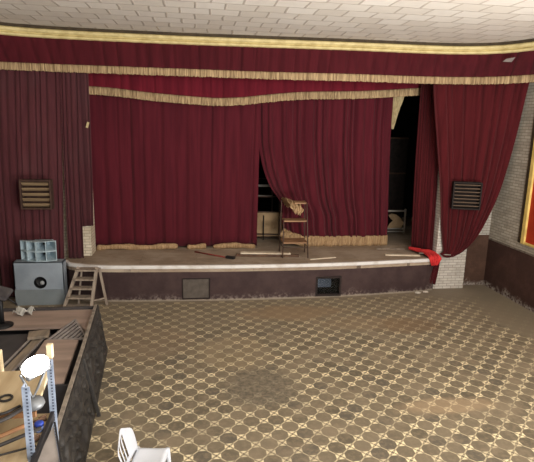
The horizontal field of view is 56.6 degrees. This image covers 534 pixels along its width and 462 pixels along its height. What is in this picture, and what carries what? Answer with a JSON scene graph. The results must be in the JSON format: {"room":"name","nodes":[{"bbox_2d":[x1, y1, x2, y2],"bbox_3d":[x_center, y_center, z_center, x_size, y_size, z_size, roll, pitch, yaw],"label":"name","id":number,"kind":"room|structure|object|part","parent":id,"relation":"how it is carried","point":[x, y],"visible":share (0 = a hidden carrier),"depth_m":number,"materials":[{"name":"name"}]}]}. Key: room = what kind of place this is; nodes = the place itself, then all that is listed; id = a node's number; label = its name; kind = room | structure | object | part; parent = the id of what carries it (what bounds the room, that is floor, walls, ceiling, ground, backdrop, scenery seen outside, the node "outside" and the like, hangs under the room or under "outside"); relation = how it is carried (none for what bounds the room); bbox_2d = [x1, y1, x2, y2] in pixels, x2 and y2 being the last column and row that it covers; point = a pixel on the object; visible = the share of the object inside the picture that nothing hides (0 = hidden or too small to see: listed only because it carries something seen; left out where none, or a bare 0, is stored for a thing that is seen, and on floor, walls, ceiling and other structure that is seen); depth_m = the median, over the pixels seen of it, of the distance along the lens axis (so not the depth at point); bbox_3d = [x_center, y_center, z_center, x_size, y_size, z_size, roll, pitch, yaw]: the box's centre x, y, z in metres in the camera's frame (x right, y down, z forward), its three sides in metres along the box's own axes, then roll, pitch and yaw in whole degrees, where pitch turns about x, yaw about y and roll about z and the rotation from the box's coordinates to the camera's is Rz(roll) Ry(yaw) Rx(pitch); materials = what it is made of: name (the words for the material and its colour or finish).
{"room":"theater auditorium","nodes":[
{"label":"theater auditorium","id":0,"kind":"room"},
{"bbox_2d":[61,108,95,285],"bbox_3d":[-5.148,-1.530,11.586,1.920,5.950,0.500,0,12,-8],"label":"wall","id":1,"kind":"structure","parent":0,"point":[89,243],"depth_m":11.81,"materials":[{"name":"white brick"}]},
{"bbox_2d":[0,22,533,54],"bbox_3d":[0.539,-4.075,10.443,12.710,0.230,3.196,3,12,8],"label":"trim","id":2,"kind":"structure","parent":1,"relation":"attached to","point":[11,29],"depth_m":10.93,"materials":[{"name":"gold paint"}]},
{"bbox_2d":[0,35,533,84],"bbox_3d":[0.234,-3.756,10.672,12.254,0.869,2.330,2,12,4],"label":"valance","id":3,"kind":"object","parent":1,"relation":"hanging from","point":[17,53],"visible":0.87,"depth_m":11.11,"materials":[{"name":"red fabric"}]},
{"bbox_2d":[0,0,533,42],"bbox_3d":[0.922,-2.987,4.550,12.380,0.100,16.200,0,12,-8],"label":"ceiling","id":4,"kind":"structure","parent":0,"point":[437,21],"depth_m":9.06,"materials":[{"name":"white tile"}]},
{"bbox_2d":[0,69,63,296],"bbox_3d":[-5.270,-1.432,11.039,1.503,5.921,0.455,-1,12,-11],"label":"curtain","id":5,"kind":"object","parent":4,"relation":"hanging from","point":[30,101],"visible":0.61,"depth_m":10.92,"materials":[{"name":"red fabric"}]},
{"bbox_2d":[19,179,54,209],"bbox_3d":[-5.010,-0.800,10.787,0.640,0.640,0.210,0,12,-8],"label":"vent","id":6,"kind":"object","parent":5,"relation":"attached to","point":[35,194],"visible":1,"depth_m":10.76,"materials":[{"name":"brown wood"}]},
{"bbox_2d":[60,72,83,257],"bbox_3d":[-4.379,-1.868,11.146,0.405,5.070,0.239,0,12,-8],"label":"curtain","id":7,"kind":"object","parent":4,"relation":"hanging from","point":[69,81],"visible":0.82,"depth_m":11.13,"materials":[{"name":"red fabric"}]},
{"bbox_2d":[78,72,92,226],"bbox_3d":[-4.165,-2.238,11.230,0.346,4.370,0.124,0,12,-8],"label":"curtain","id":8,"kind":"object","parent":4,"relation":"hanging from","point":[86,176],"visible":0.69,"depth_m":11.35,"materials":[{"name":"red fabric"}]},
{"bbox_2d":[89,94,260,249],"bbox_3d":[-2.307,-2.022,12.255,4.420,5.131,0.243,0,12,-8],"label":"stage curtain","id":9,"kind":"object","parent":4,"relation":"hanging from","point":[166,175],"visible":0.6,"depth_m":12.45,"materials":[{"name":"red fabric"}]},
{"bbox_2d":[88,73,420,105],"bbox_3d":[-0.084,-3.764,11.999,8.350,1.513,0.101,0,12,-8],"label":"valance","id":10,"kind":"object","parent":4,"relation":"hanging from","point":[209,91],"visible":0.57,"depth_m":11.97,"materials":[{"name":"red fabric"}]},
{"bbox_2d":[259,97,392,246],"bbox_3d":[1.622,-1.974,12.438,3.736,5.117,1.225,0,12,-8],"label":"stage curtain","id":11,"kind":"object","parent":4,"relation":"hanging from","point":[333,156],"visible":0.79,"depth_m":13.00,"materials":[{"name":"red fabric"}]},
{"bbox_2d":[391,96,403,128],"bbox_3d":[3.527,-3.695,13.136,0.522,1.951,0.048,0,12,-8],"label":"drape","id":12,"kind":"object","parent":4,"relation":"hanging from","point":[397,101],"visible":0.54,"depth_m":13.21,"materials":[{"name":"beige fabric"}]},
{"bbox_2d":[411,84,437,249],"bbox_3d":[4.134,-1.950,12.542,0.262,5.091,0.752,-9,16,-42],"label":"curtain","id":13,"kind":"object","parent":4,"relation":"hanging from","point":[426,163],"visible":0.7,"depth_m":12.61,"materials":[{"name":"red fabric"}]},
{"bbox_2d":[429,82,528,284],"bbox_3d":[4.952,-1.435,11.943,2.225,5.811,0.446,5,13,17],"label":"curtain","id":14,"kind":"object","parent":4,"relation":"hanging from","point":[477,126],"visible":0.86,"depth_m":11.85,"materials":[{"name":"red fabric"}]},
{"bbox_2d":[450,181,482,209],"bbox_3d":[4.812,-0.856,11.970,0.660,0.660,0.210,3,12,9],"label":"vent","id":15,"kind":"object","parent":14,"relation":"attached to","point":[465,195],"visible":1,"depth_m":11.96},
{"bbox_2d":[3,285,533,461],"bbox_3d":[0.836,3.014,5.416,12.380,0.100,15.400,0,12,-8],"label":"floor","id":16,"kind":"structure","parent":0,"point":[437,375],"depth_m":8.03,"materials":[{"name":"tile"}]},
{"bbox_2d":[0,343,61,461],"bbox_3d":[-1.634,2.034,3.075,1.105,2.670,1.062,0,12,-8],"label":"shelving rack","id":17,"kind":"object","parent":16,"relation":"on","point":[47,449],"visible":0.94,"depth_m":2.92,"materials":[{"name":"brown wood"}]},
{"bbox_3d":[-1.843,2.017,3.568,0.070,2.490,0.040,0,12,-8],"label":"post","id":18,"kind":"part","parent":17,"relation":"part of","materials":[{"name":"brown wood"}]},
{"bbox_2d":[0,394,12,401],"bbox_3d":[-1.574,1.006,2.986,0.084,0.012,0.084,0,12,-8],"label":"metal ring","id":19,"kind":"object","parent":17,"relation":"on","point":[4,395],"visible":1,"depth_m":2.98,"materials":[{"name":"black metal"}]},
{"bbox_2d":[0,405,20,415],"bbox_3d":[-1.490,1.036,2.846,0.027,0.014,0.151,11,15,38],"label":"iron hook","id":20,"kind":"object","parent":17,"relation":"on","point":[18,406],"visible":1,"depth_m":2.85,"materials":[{"name":"black metal"}]},
{"bbox_2d":[0,406,22,422],"bbox_3d":[-1.514,1.059,2.686,0.059,0.039,0.513,8,14,29],"label":"hose","id":21,"kind":"object","parent":17,"relation":"on","point":[20,409],"visible":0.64,"depth_m":2.78,"materials":[{"name":"grey rubber"}]},
{"bbox_2d":[0,424,24,438],"bbox_3d":[-1.515,1.138,2.662,0.026,0.026,0.450,11,15,39],"label":"wooden rod","id":22,"kind":"object","parent":17,"relation":"on","point":[20,427],"visible":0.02,"depth_m":2.76,"materials":[{"name":"orange wood"}]},
{"bbox_2d":[0,445,35,455],"bbox_3d":[-1.483,1.221,2.674,0.431,0.015,0.012,-5,14,-29],"label":"metal rod","id":23,"kind":"object","parent":17,"relation":"on","point":[21,449],"visible":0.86,"depth_m":2.72,"materials":[{"name":"black metal"}]},
{"bbox_2d":[0,426,41,446],"bbox_3d":[-1.478,1.170,2.660,0.031,0.042,0.539,11,15,39],"label":"hose","id":24,"kind":"object","parent":17,"relation":"on","point":[37,429],"visible":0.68,"depth_m":2.75,"materials":[{"name":"grey rubber"}]},
{"bbox_3d":[-1.311,2.103,2.909,0.042,2.620,0.042,0,12,-8],"label":"post","id":25,"kind":"part","parent":17,"relation":"part of","materials":[{"name":"grey metal"}]},
{"bbox_2d":[19,353,50,410],"bbox_3d":[-1.342,0.878,2.882,0.170,0.326,0.152,-4,13,-24],"label":"light","id":26,"kind":"object","parent":17,"relation":"on","point":[37,365],"visible":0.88,"depth_m":2.84,"materials":[{"name":"grey metal"}]},
{"bbox_2d":[34,434,39,442],"bbox_3d":[-1.332,1.193,2.856,0.026,0.038,0.047,9,14,33],"label":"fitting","id":27,"kind":"object","parent":17,"relation":"on","point":[36,437],"visible":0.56,"depth_m":2.85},
{"bbox_2d":[34,420,43,432],"bbox_3d":[-1.356,1.163,2.948,0.052,0.060,0.051,0,12,-8],"label":"plastic jar","id":28,"kind":"object","parent":17,"relation":"on","point":[38,423],"visible":0.73,"depth_m":2.93,"materials":[{"name":"blue plastic"}]},
{"bbox_3d":[-1.355,1.146,2.945,0.052,0.025,0.051,0,12,-8],"label":"lid","id":29,"kind":"part","parent":28,"relation":"part of","materials":[{"name":"blue plastic"}]},
{"bbox_2d":[38,414,46,420],"bbox_3d":[-1.379,1.152,3.046,0.047,0.038,0.022,-6,14,-30],"label":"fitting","id":30,"kind":"object","parent":17,"relation":"on","point":[43,417],"visible":0.77,"depth_m":3.04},
{"bbox_3d":[-1.327,0.733,3.027,0.036,0.090,0.036,0,12,-8],"label":"post","id":31,"kind":"part","parent":17,"relation":"part of","materials":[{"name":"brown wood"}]},
{"bbox_3d":[-1.358,2.039,3.302,0.040,2.580,0.040,0,12,-8],"label":"post","id":32,"kind":"part","parent":17,"relation":"part of","materials":[{"name":"grey metal"}]},
{"bbox_2d":[13,259,67,305],"bbox_3d":[-5.020,1.134,11.009,1.040,0.985,0.263,0,12,-8],"label":"speaker","id":33,"kind":"object","parent":16,"relation":"on","point":[35,283],"visible":0.96,"depth_m":10.90,"materials":[{"name":"grey paint"}]},
{"bbox_2d":[20,239,56,261],"bbox_3d":[-5.015,0.402,10.943,0.775,0.449,0.508,0,12,-8],"label":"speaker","id":34,"kind":"object","parent":33,"relation":"on","point":[37,250],"visible":1,"depth_m":10.85},
{"bbox_2d":[0,304,107,461],"bbox_3d":[-3.567,2.134,6.678,2.708,0.899,4.130,0,12,-8],"label":"countertop","id":35,"kind":"structure","parent":16,"relation":"on","point":[77,336],"depth_m":7.12,"materials":[{"name":"brown wood"}]},
{"bbox_2d":[0,286,17,329],"bbox_3d":[-4.156,1.179,7.798,0.473,0.667,0.320,0,12,-8],"label":"stool","id":36,"kind":"object","parent":35,"relation":"on","point":[5,292],"visible":1,"depth_m":7.78,"materials":[{"name":"black paint"}]},
{"bbox_3d":[-4.204,0.958,7.743,0.366,0.215,0.312,0,12,-8],"label":"seat","id":37,"kind":"part","parent":36,"relation":"part of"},
{"bbox_2d":[12,306,34,315],"bbox_3d":[-4.097,1.347,8.343,0.316,0.113,0.214,0,12,-8],"label":"crumpled paper","id":38,"kind":"object","parent":35,"relation":"on","point":[19,310],"visible":1,"depth_m":8.35,"materials":[{"name":"white paper"}]},
{"bbox_2d":[4,339,43,370],"bbox_3d":[-3.496,1.753,7.133,0.219,0.042,1.373,1,12,-3],"label":"plank","id":39,"kind":"object","parent":35,"relation":"on","point":[20,358],"visible":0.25,"depth_m":7.04,"materials":[{"name":"brown wood"}]},
{"bbox_2d":[27,329,49,339],"bbox_3d":[-3.518,1.598,7.638,0.300,0.045,0.260,-3,13,-19],"label":"wooden block","id":40,"kind":"object","parent":39,"relation":"on","point":[38,334],"visible":0.98,"depth_m":7.59,"materials":[{"name":"brown wood"}]},
{"bbox_3d":[-4.071,1.737,8.622,2.250,0.840,0.060,0,12,-8],"label":"panel","id":41,"kind":"part","parent":35,"relation":"part of","materials":[{"name":"brown wood"}]},
{"bbox_3d":[-2.241,2.350,5.835,0.204,0.880,1.956,-1,12,-13],"label":"carved panel","id":42,"kind":"part","parent":35,"relation":"part of","materials":[{"name":"wood"}]},
{"bbox_3d":[-2.683,1.933,7.757,0.204,0.880,2.077,-1,12,-13],"label":"carved panel","id":43,"kind":"part","parent":35,"relation":"part of","materials":[{"name":"brown wood"}]},
{"bbox_2d":[63,267,107,306],"bbox_3d":[-4.000,1.245,10.855,0.933,0.915,0.433,0,12,-8],"label":"step ladder","id":44,"kind":"object","parent":16,"relation":"on","point":[95,270],"visible":0.89,"depth_m":10.83,"materials":[{"name":"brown wood"}]},
{"bbox_3d":[-4.284,1.240,10.845,0.454,0.915,0.113,-8,15,-39],"label":"rail","id":45,"kind":"part","parent":44,"relation":"part of","materials":[{"name":"grey wood"}]},
{"bbox_3d":[-4.134,1.229,10.962,0.154,0.864,0.040,0,12,-8],"label":"leg","id":46,"kind":"part","parent":44,"relation":"part of","materials":[{"name":"grey wood"}]},
{"bbox_3d":[-3.799,1.244,10.879,0.101,0.906,0.340,6,13,22],"label":"rail","id":47,"kind":"part","parent":44,"relation":"part of","materials":[{"name":"grey wood"}]},
{"bbox_3d":[-3.640,1.232,11.002,0.178,0.866,0.055,0,12,-8],"label":"leg","id":48,"kind":"part","parent":44,"relation":"part of","materials":[{"name":"grey wood"}]},
{"bbox_2d":[118,428,170,461],"bbox_3d":[-1.334,2.518,5.393,0.508,0.784,0.489,2,12,2],"label":"plastic chair","id":49,"kind":"object","parent":16,"relation":"on","point":[140,454],"visible":1,"depth_m":5.45,"materials":[{"name":"white plastic"}]},
{"bbox_3d":[-1.522,2.311,5.356,0.122,0.372,0.471,2,12,2],"label":"backrest","id":50,"kind":"part","parent":49,"relation":"part of","materials":[{"name":"white plastic"}]},
{"bbox_3d":[-1.289,2.494,5.386,0.369,0.039,0.454,2,12,2],"label":"seat","id":51,"kind":"part","parent":49,"relation":"part of","materials":[{"name":"white plastic"}]},
{"bbox_3d":[-1.114,2.654,5.622,0.091,0.430,0.059,-6,14,-32],"label":"leg","id":52,"kind":"part","parent":49,"relation":"part of","materials":[{"name":"white plastic"}]},
{"bbox_2d":[66,217,432,301],"bbox_3d":[-0.533,0.578,14.457,14.800,0.855,6.000,0,12,-8],"label":"stage","id":53,"kind":"object","parent":16,"relation":"on","point":[181,273],"visible":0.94,"depth_m":11.74,"materials":[{"name":"brown wood"}]},
{"bbox_2d":[194,251,234,259],"bbox_3d":[-1.306,0.584,12.158,1.184,0.060,0.114,7,13,26],"label":"tool","id":54,"kind":"object","parent":53,"relation":"on","point":[227,256],"visible":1,"depth_m":12.02,"materials":[{"name":"black paint"}]},
{"bbox_3d":[-1.379,0.581,12.198,1.017,0.039,0.034,8,14,30],"label":"handle","id":55,"kind":"part","parent":54,"relation":"part of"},
{"bbox_2d":[258,178,272,210],"bbox_3d":[-0.149,-0.710,14.544,0.640,1.658,0.140,0,12,-8],"label":"stand","id":56,"kind":"object","parent":53,"relation":"on","point":[259,185],"visible":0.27,"depth_m":14.46,"materials":[{"name":"metal"}]},
{"bbox_2d":[236,254,298,256],"bbox_3d":[0.011,0.603,12.226,1.556,0.056,0.090,1,12,-3],"label":"batten","id":57,"kind":"object","parent":53,"relation":"on","point":[237,255],"visible":1,"depth_m":12.19,"materials":[{"name":"brown wood"}]},
{"bbox_2d":[240,251,290,254],"bbox_3d":[-0.037,0.542,12.279,1.236,0.035,0.160,1,12,-3],"label":"board","id":58,"kind":"object","parent":57,"relation":"on","point":[242,252],"visible":1,"depth_m":12.23,"materials":[{"name":"beige wood"}]},
{"bbox_2d":[257,196,281,239],"bbox_3d":[0.020,-0.380,13.934,0.860,1.272,0.166,0,12,-8],"label":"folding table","id":59,"kind":"object","parent":53,"relation":"on","point":[268,222],"visible":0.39,"depth_m":13.98,"materials":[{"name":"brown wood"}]},
{"bbox_3d":[0.341,-0.376,13.953,0.032,1.272,0.112,0,12,-8],"label":"leg","id":60,"kind":"part","parent":59,"relation":"part of","materials":[{"name":"brown metal"}]},
{"bbox_2d":[279,200,307,257],"bbox_3d":[0.674,-0.057,12.293,0.694,1.354,0.609,1,12,-3],"label":"stand","id":61,"kind":"object","parent":53,"relation":"on","point":[284,240],"visible":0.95,"depth_m":12.17,"materials":[{"name":"beige wood"}]},
{"bbox_3d":[0.338,-0.114,12.522,0.028,1.352,0.108,-2,12,-15],"label":"leg","id":62,"kind":"part","parent":61,"relation":"part of","materials":[{"name":"brown metal"}]},
{"bbox_3d":[0.397,0.184,12.088,0.028,0.953,0.129,2,12,3],"label":"leg","id":63,"kind":"part","parent":61,"relation":"part of","materials":[{"name":"brown metal"}]},
{"bbox_3d":[0.668,0.243,12.346,0.610,0.035,0.500,0,12,-8],"label":"shelf","id":64,"kind":"part","parent":61,"relation":"part of","materials":[{"name":"beige wood"}]},
{"bbox_3d":[0.679,-0.271,12.217,0.580,0.035,0.340,0,12,-8],"label":"shelf","id":65,"kind":"part","parent":61,"relation":"part of","materials":[{"name":"beige wood"}]},
{"bbox_3d":[0.808,-0.707,12.213,0.320,0.035,0.320,0,12,-8],"label":"shelf","id":66,"kind":"part","parent":61,"relation":"part of","materials":[{"name":"beige wood"}]},
{"bbox_3d":[0.954,-0.107,12.560,0.028,1.352,0.113,10,15,36],"label":"leg","id":67,"kind":"part","parent":61,"relation":"part of","materials":[{"name":"brown metal"}]},
{"bbox_3d":[0.988,-0.011,12.110,0.027,1.354,0.211,-3,13,-20],"label":"leg","id":68,"kind":"part","parent":61,"relation":"part of","materials":[{"name":"brown metal"}]},
{"bbox_2d":[310,257,335,259],"bbox_3d":[1.373,0.671,12.136,0.699,0.022,0.040,-3,13,-21],"label":"wooden lath","id":69,"kind":"object","parent":53,"relation":"on","point":[326,257],"visible":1,"depth_m":12.11,"materials":[{"name":"beige wood"}]},
{"bbox_3d":[1.465,1.312,11.902,0.530,0.390,0.006,0,12,-8],"label":"hatch pane","id":70,"kind":"part","parent":53,"relation":"part of","materials":[{"name":"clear glass"}]},
{"bbox_2d":[376,248,403,249],"bbox_3d":[3.299,0.477,13.254,0.752,0.030,0.050,0,12,-4],"label":"wooden lath","id":71,"kind":"object","parent":53,"relation":"on","point":[376,248],"visible":1,"depth_m":13.23,"materials":[{"name":"grey wood"}]},
{"bbox_2d":[387,209,406,232],"bbox_3d":[3.921,-0.300,15.205,0.690,0.770,0.070,0,12,-8],"label":"storage rack","id":72,"kind":"object","parent":53,"relation":"on","point":[404,210],"visible":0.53,"depth_m":15.21,"materials":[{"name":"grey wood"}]},
{"bbox_2d":[387,214,403,227],"bbox_3d":[3.944,-0.315,15.185,0.520,0.440,0.040,0,12,-8],"label":"board","id":73,"kind":"object","parent":72,"relation":"on","point":[397,222],"visible":0.97,"depth_m":15.18,"materials":[{"name":"brown wood"}]},
{"bbox_3d":[3.931,-0.614,15.119,0.640,0.050,0.030,0,12,-8],"label":"rail","id":74,"kind":"part","parent":72,"relation":"part of","materials":[{"name":"grey metal"}]},
{"bbox_3d":[4.236,-0.304,15.260,0.050,0.770,0.050,0,12,-8],"label":"post","id":75,"kind":"part","parent":72,"relation":"part of","materials":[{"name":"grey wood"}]},
{"bbox_2d":[387,137,408,225],"bbox_3d":[3.958,-1.581,16.115,1.115,2.900,0.075,0,12,-8],"label":"door","id":76,"kind":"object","parent":53,"relation":"on","point":[398,146],"visible":0.36,"depth_m":16.09,"materials":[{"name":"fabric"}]},
{"bbox_3d":[3.956,-1.576,16.093,1.105,2.900,0.030,0,12,-8],"label":"flat frame","id":77,"kind":"part","parent":76,"relation":"part of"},
{"bbox_2d":[385,254,419,256],"bbox_3d":[3.447,0.612,12.607,0.888,0.035,0.090,1,12,0],"label":"wooden lath","id":78,"kind":"object","parent":53,"relation":"on","point":[385,254],"visible":1,"depth_m":12.56,"materials":[{"name":"beige wood"}]},
{"bbox_2d":[408,247,441,265],"bbox_3d":[4.037,0.627,12.742,0.348,0.323,1.042,-4,13,-26],"label":"cloth","id":79,"kind":"object","parent":53,"relation":"on","point":[434,258],"visible":1,"depth_m":12.41,"materials":[{"name":"red fabric"}]},
{"bbox_2d":[258,95,419,216],"bbox_3d":[-0.910,-2.570,16.979,15.000,5.950,0.200,0,12,-8],"label":"wall","id":80,"kind":"structure","parent":0,"point":[406,125],"depth_m":17.45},
{"bbox_2d":[432,166,466,288],"bbox_3d":[4.668,-1.537,12.732,0.820,5.950,1.100,0,12,-8],"label":"wall","id":81,"kind":"structure","parent":0,"point":[451,270],"depth_m":12.69,"materials":[{"name":"white brick"}]},
{"bbox_2d":[463,211,491,284],"bbox_3d":[5.422,-1.563,12.938,0.750,5.950,0.800,0,12,-8],"label":"wall","id":82,"kind":"structure","parent":0,"point":[476,254],"depth_m":13.03,"materials":[{"name":"brown paint"}]},
{"bbox_2d":[483,82,533,312],"bbox_3d":[6.908,-0.023,5.839,0.200,5.950,15.400,0,12,-8],"label":"wall","id":83,"kind":"structure","parent":0,"point":[509,272],"depth_m":11.92,"materials":[{"name":"white brick"}]},
{"bbox_2d":[490,238,533,256],"bbox_3d":[6.078,0.624,10.921,0.025,0.040,4.000,0,12,-8],"label":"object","id":84,"kind":"structure","parent":83,"relation":"attached to","point":[490,238],"depth_m":11.95,"materials":[{"name":"wood"}]},
{"bbox_2d":[518,120,533,247],"bbox_3d":[6.139,-1.212,10.278,0.070,3.500,2.305,0,12,-8],"label":"picture frame","id":85,"kind":"structure","parent":83,"relation":"in","point":[526,229],"depth_m":11.31,"materials":[{"name":"yellow paint"}]}
]}

